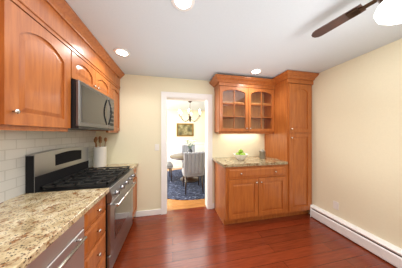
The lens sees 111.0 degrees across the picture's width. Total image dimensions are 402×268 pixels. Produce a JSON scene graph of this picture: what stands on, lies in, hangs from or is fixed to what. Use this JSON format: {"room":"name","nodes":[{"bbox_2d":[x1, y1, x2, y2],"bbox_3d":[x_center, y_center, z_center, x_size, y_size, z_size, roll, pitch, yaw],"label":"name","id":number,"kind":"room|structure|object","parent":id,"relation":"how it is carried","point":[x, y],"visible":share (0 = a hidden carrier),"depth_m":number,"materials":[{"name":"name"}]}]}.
{"room":"kitchen","nodes":[
{"label":"kitchen","id":0,"kind":"room"},
{"bbox_2d":[96,74,263,216],"bbox_3d":[-0.230,0.203,2.627,5.440,2.417,0.180,0,0,-12],"label":"wall","id":1,"kind":"structure","parent":0,"point":[136,138],"depth_m":2.40,"materials":[{"name":"beige paint"}]},
{"bbox_2d":[136,209,160,216],"bbox_3d":[-0.906,1.364,2.390,0.420,0.095,0.013,0,0,-12],"label":"baseboard","id":2,"kind":"structure","parent":1,"relation":"attached to","point":[148,212],"depth_m":2.38,"materials":[{"name":"white"}]},
{"bbox_2d":[161,91,211,214],"bbox_3d":[-0.263,0.334,2.617,0.931,2.155,0.222,0,0,-12],"label":"door frame","id":3,"kind":"structure","parent":1,"relation":"attached to","point":[205,98],"depth_m":2.54,"materials":[{"name":"white"}]},
{"bbox_2d":[167,109,204,142],"bbox_3d":[-0.877,0.203,5.802,5.440,2.417,0.120,0,0,-12],"label":"wall","id":4,"kind":"structure","parent":0,"point":[173,118],"depth_m":5.78,"materials":[{"name":"white paint"}]},
{"bbox_2d":[177,123,193,135],"bbox_3d":[-0.661,-0.174,5.767,0.710,0.540,0.030,0,0,-12],"label":"picture frame","id":5,"kind":"object","parent":4,"relation":"attached to","point":[185,129],"visible":1,"depth_m":5.77,"materials":[{"name":"wood"}]},
{"bbox_2d":[167,143,204,167],"bbox_3d":[-0.862,0.891,5.725,5.200,1.040,0.034,0,0,-12],"label":"trim","id":6,"kind":"structure","parent":4,"relation":"attached to","point":[174,148],"depth_m":5.70,"materials":[{"name":"white"}]},
{"bbox_2d":[65,0,401,110],"bbox_3d":[-0.086,-1.056,1.922,5.440,0.100,8.040,0,0,-12],"label":"ceiling","id":7,"kind":"structure","parent":0,"point":[206,40],"depth_m":1.41,"materials":[{"name":"white paint"}]},
{"bbox_2d":[113,48,129,56],"bbox_3d":[-0.973,-1.001,1.703,0.180,0.008,0.180,0,0,-12],"label":"recessed light","id":8,"kind":"object","parent":7,"relation":"in","point":[121,52],"visible":1,"depth_m":1.69,"materials":[{"name":"white"}]},
{"bbox_2d":[171,0,194,10],"bbox_3d":[-0.136,-1.001,1.040,0.180,0.008,0.180,0,0,-12],"label":"recessed light","id":9,"kind":"object","parent":7,"relation":"in","point":[183,5],"visible":1,"depth_m":1.06,"materials":[{"name":"white"}]},
{"bbox_2d":[178,101,200,121],"bbox_3d":[-0.340,-0.687,4.268,0.739,0.636,0.749,0,0,-12],"label":"chandelier","id":10,"kind":"object","parent":7,"relation":"hanging from","point":[189,119],"visible":1,"depth_m":4.24,"materials":[{"name":"brown metal"}]},
{"bbox_2d":[250,69,261,73],"bbox_3d":[0.883,-1.001,2.219,0.180,0.008,0.180,0,0,-12],"label":"recessed light","id":11,"kind":"object","parent":7,"relation":"in","point":[255,71],"visible":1,"depth_m":2.21,"materials":[{"name":"white"}]},
{"bbox_2d":[311,0,401,37],"bbox_3d":[1.173,-0.830,0.811,0.943,0.350,0.947,0,0,-12],"label":"ceiling fan","id":12,"kind":"object","parent":7,"relation":"hanging from","point":[388,12],"visible":1,"depth_m":0.87,"materials":[{"name":"brown wood"}]},
{"bbox_2d":[113,168,396,267],"bbox_3d":[-0.086,1.461,1.922,5.440,0.100,8.040,0,0,-12],"label":"floor","id":13,"kind":"structure","parent":0,"point":[200,237],"depth_m":1.76,"materials":[{"name":"brown wood"}]},
{"bbox_2d":[26,215,86,267],"bbox_3d":[-1.004,0.977,0.612,0.626,0.868,0.594,0,0,-12],"label":"dishwasher","id":14,"kind":"object","parent":13,"relation":"on","point":[65,249],"visible":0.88,"depth_m":0.79,"materials":[{"name":"silver metal"}]},
{"bbox_2d":[25,147,135,267],"bbox_3d":[-1.207,0.783,1.600,0.700,1.255,0.762,0,0,-12],"label":"range","id":15,"kind":"object","parent":13,"relation":"on","point":[62,169],"visible":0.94,"depth_m":1.41,"materials":[{"name":"silver metal"}]},
{"bbox_2d":[60,195,105,267],"bbox_3d":[-1.142,0.974,1.058,0.616,0.876,0.325,0,0,-12],"label":"base cabinet","id":16,"kind":"object","parent":13,"relation":"on","point":[94,228],"depth_m":1.11,"materials":[{"name":"brown wood"}]},
{"bbox_2d":[0,188,107,267],"bbox_3d":[-0.864,0.516,-0.265,0.648,0.040,3.026,0,0,-12],"label":"countertop","id":17,"kind":"structure","parent":16,"relation":"on","point":[30,223],"depth_m":0.81,"materials":[{"name":"beige stone"}]},
{"bbox_2d":[108,171,136,218],"bbox_3d":[-1.359,0.974,2.132,0.620,0.876,0.334,0,0,-12],"label":"base cabinet","id":18,"kind":"object","parent":13,"relation":"on","point":[135,178],"depth_m":2.21,"materials":[{"name":"brown wood"}]},
{"bbox_2d":[89,163,137,170],"bbox_3d":[-1.353,0.516,2.133,0.648,0.040,0.334,0,0,-12],"label":"countertop","id":19,"kind":"structure","parent":18,"relation":"on","point":[133,166],"depth_m":2.18,"materials":[{"name":"beige stone"}]},
{"bbox_2d":[93,136,106,167],"bbox_3d":[-1.530,0.262,2.096,0.174,0.466,0.174,0,0,-12],"label":"utensil crock","id":20,"kind":"object","parent":19,"relation":"on","point":[100,156],"visible":0.96,"depth_m":2.04,"materials":[{"name":"white ceramic"}]},
{"bbox_2d":[167,169,204,199],"bbox_3d":[-0.340,1.406,4.268,2.640,0.009,2.640,0,0,-12],"label":"rug","id":21,"kind":"object","parent":13,"relation":"on","point":[175,189],"visible":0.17,"depth_m":3.55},
{"bbox_2d":[167,162,172,180],"bbox_3d":[-1.192,0.908,4.210,0.613,0.980,0.504,0,0,-20],"label":"chair","id":22,"kind":"object","parent":21,"relation":"on","point":[169,165],"visible":0.12,"depth_m":4.09,"materials":[{"name":"grey wood"}]},
{"bbox_2d":[170,153,199,182],"bbox_3d":[-0.340,1.028,4.268,1.230,0.745,1.230,0,0,-12],"label":"dining table","id":23,"kind":"object","parent":21,"relation":"on","point":[178,156],"visible":0.33,"depth_m":4.09,"materials":[{"name":"brown wood"}]},
{"bbox_2d":[185,139,195,152],"bbox_3d":[-0.316,0.409,4.270,0.374,0.491,0.250,0,0,-12],"label":"flower vase","id":24,"kind":"object","parent":23,"relation":"on","point":[190,150],"visible":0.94,"depth_m":4.25,"materials":[{"name":"grey"}]},
{"bbox_2d":[182,145,194,167],"bbox_3d":[-0.454,0.908,5.086,0.520,0.980,0.622,0,0,-12],"label":"chair","id":25,"kind":"object","parent":21,"relation":"on","point":[185,148],"visible":0.31,"depth_m":5.27,"materials":[{"name":"grey fabric"}]},
{"bbox_2d":[182,151,204,194],"bbox_3d":[-0.203,0.908,3.456,0.520,0.980,0.622,0,0,-12],"label":"chair","id":26,"kind":"object","parent":21,"relation":"on","point":[194,165],"visible":1,"depth_m":3.21,"materials":[{"name":"grey fabric"}]},
{"bbox_2d":[209,70,318,224],"bbox_3d":[1.049,0.207,2.440,1.683,2.408,0.691,0,0,-12],"label":"hutch","id":27,"kind":"object","parent":13,"relation":"on","point":[276,111],"visible":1,"depth_m":2.32,"materials":[{"name":"brown wood"}]},
{"bbox_2d":[234,149,247,159],"bbox_3d":[0.696,0.351,2.418,0.256,0.197,0.256,0,0,-12],"label":"fruit bowl","id":28,"kind":"object","parent":27,"relation":"on","point":[240,155],"visible":1,"depth_m":2.36,"materials":[{"name":"white ceramic"}]},
{"bbox_2d":[259,150,265,158],"bbox_3d":[1.139,0.370,2.570,0.110,0.160,0.110,0,0,-12],"label":"canister","id":29,"kind":"object","parent":27,"relation":"on","point":[261,154],"visible":1,"depth_m":2.53,"materials":[{"name":"grey"}]},
{"bbox_2d":[308,38,401,248],"bbox_3d":[2.330,0.203,0.685,0.120,2.417,4.650,0,0,-12],"label":"wall","id":30,"kind":"structure","parent":0,"point":[357,139],"depth_m":1.75,"materials":[{"name":"beige paint"}]},
{"bbox_2d":[333,201,338,209],"bbox_3d":[1.988,1.053,2.039,0.008,0.114,0.070,0,0,-12],"label":"electrical outlet plate","id":31,"kind":"object","parent":30,"relation":"attached to","point":[335,205],"visible":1,"depth_m":2.03,"materials":[{"name":"white plastic"}]},
{"bbox_2d":[310,204,401,267],"bbox_3d":[2.254,1.307,0.577,0.066,0.208,3.636,0,0,-12],"label":"baseboard heater","id":32,"kind":"object","parent":30,"relation":"attached to","point":[388,252],"visible":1,"depth_m":1.72,"materials":[{"name":"white painted metal"}]},
{"bbox_3d":[-1.300,0.203,-0.056,0.120,2.417,4.650,0,0,-12],"label":"wall","id":33,"kind":"structure","parent":0,"visible":0},
{"bbox_2d":[0,0,75,131],"bbox_3d":[-1.245,-0.484,0.888,0.360,0.925,0.567,0,0,-12],"label":"upper cabinet","id":34,"kind":"object","parent":33,"relation":"attached to","point":[50,50],"depth_m":0.89,"materials":[{"name":"brown wood"}]},
{"bbox_2d":[0,130,95,202],"bbox_3d":[-1.299,0.218,0.260,0.008,0.555,4.029,0,0,-12],"label":"backsplash","id":35,"kind":"structure","parent":33,"relation":"attached to","point":[16,147],"depth_m":1.14,"materials":[{"name":"white tile"}]},
{"bbox_2d":[76,28,95,130],"bbox_3d":[-1.339,-0.484,1.352,0.360,0.925,0.380,0,0,-12],"label":"upper cabinet","id":36,"kind":"object","parent":33,"relation":"attached to","point":[85,54],"depth_m":1.39,"materials":[{"name":"brown wood"}]},
{"bbox_2d":[68,79,113,130],"bbox_3d":[-1.326,-0.265,1.549,0.462,0.432,0.747,0,0,-12],"label":"microwave","id":37,"kind":"object","parent":36,"relation":"attached to","point":[92,108],"visible":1,"depth_m":1.39,"materials":[{"name":"silver metal"}]},
{"bbox_2d":[96,52,111,131],"bbox_3d":[-1.415,-0.484,1.724,0.360,0.925,0.380,0,0,-12],"label":"upper cabinet","id":38,"kind":"object","parent":33,"relation":"attached to","point":[103,69],"depth_m":1.77,"materials":[{"name":"brown wood"}]},
{"bbox_2d":[112,68,119,131],"bbox_3d":[-1.490,-0.484,2.089,0.360,0.925,0.365,0,0,-12],"label":"upper cabinet","id":39,"kind":"object","parent":33,"relation":"attached to","point":[115,75],"depth_m":2.17,"materials":[{"name":"brown wood"}]}
]}

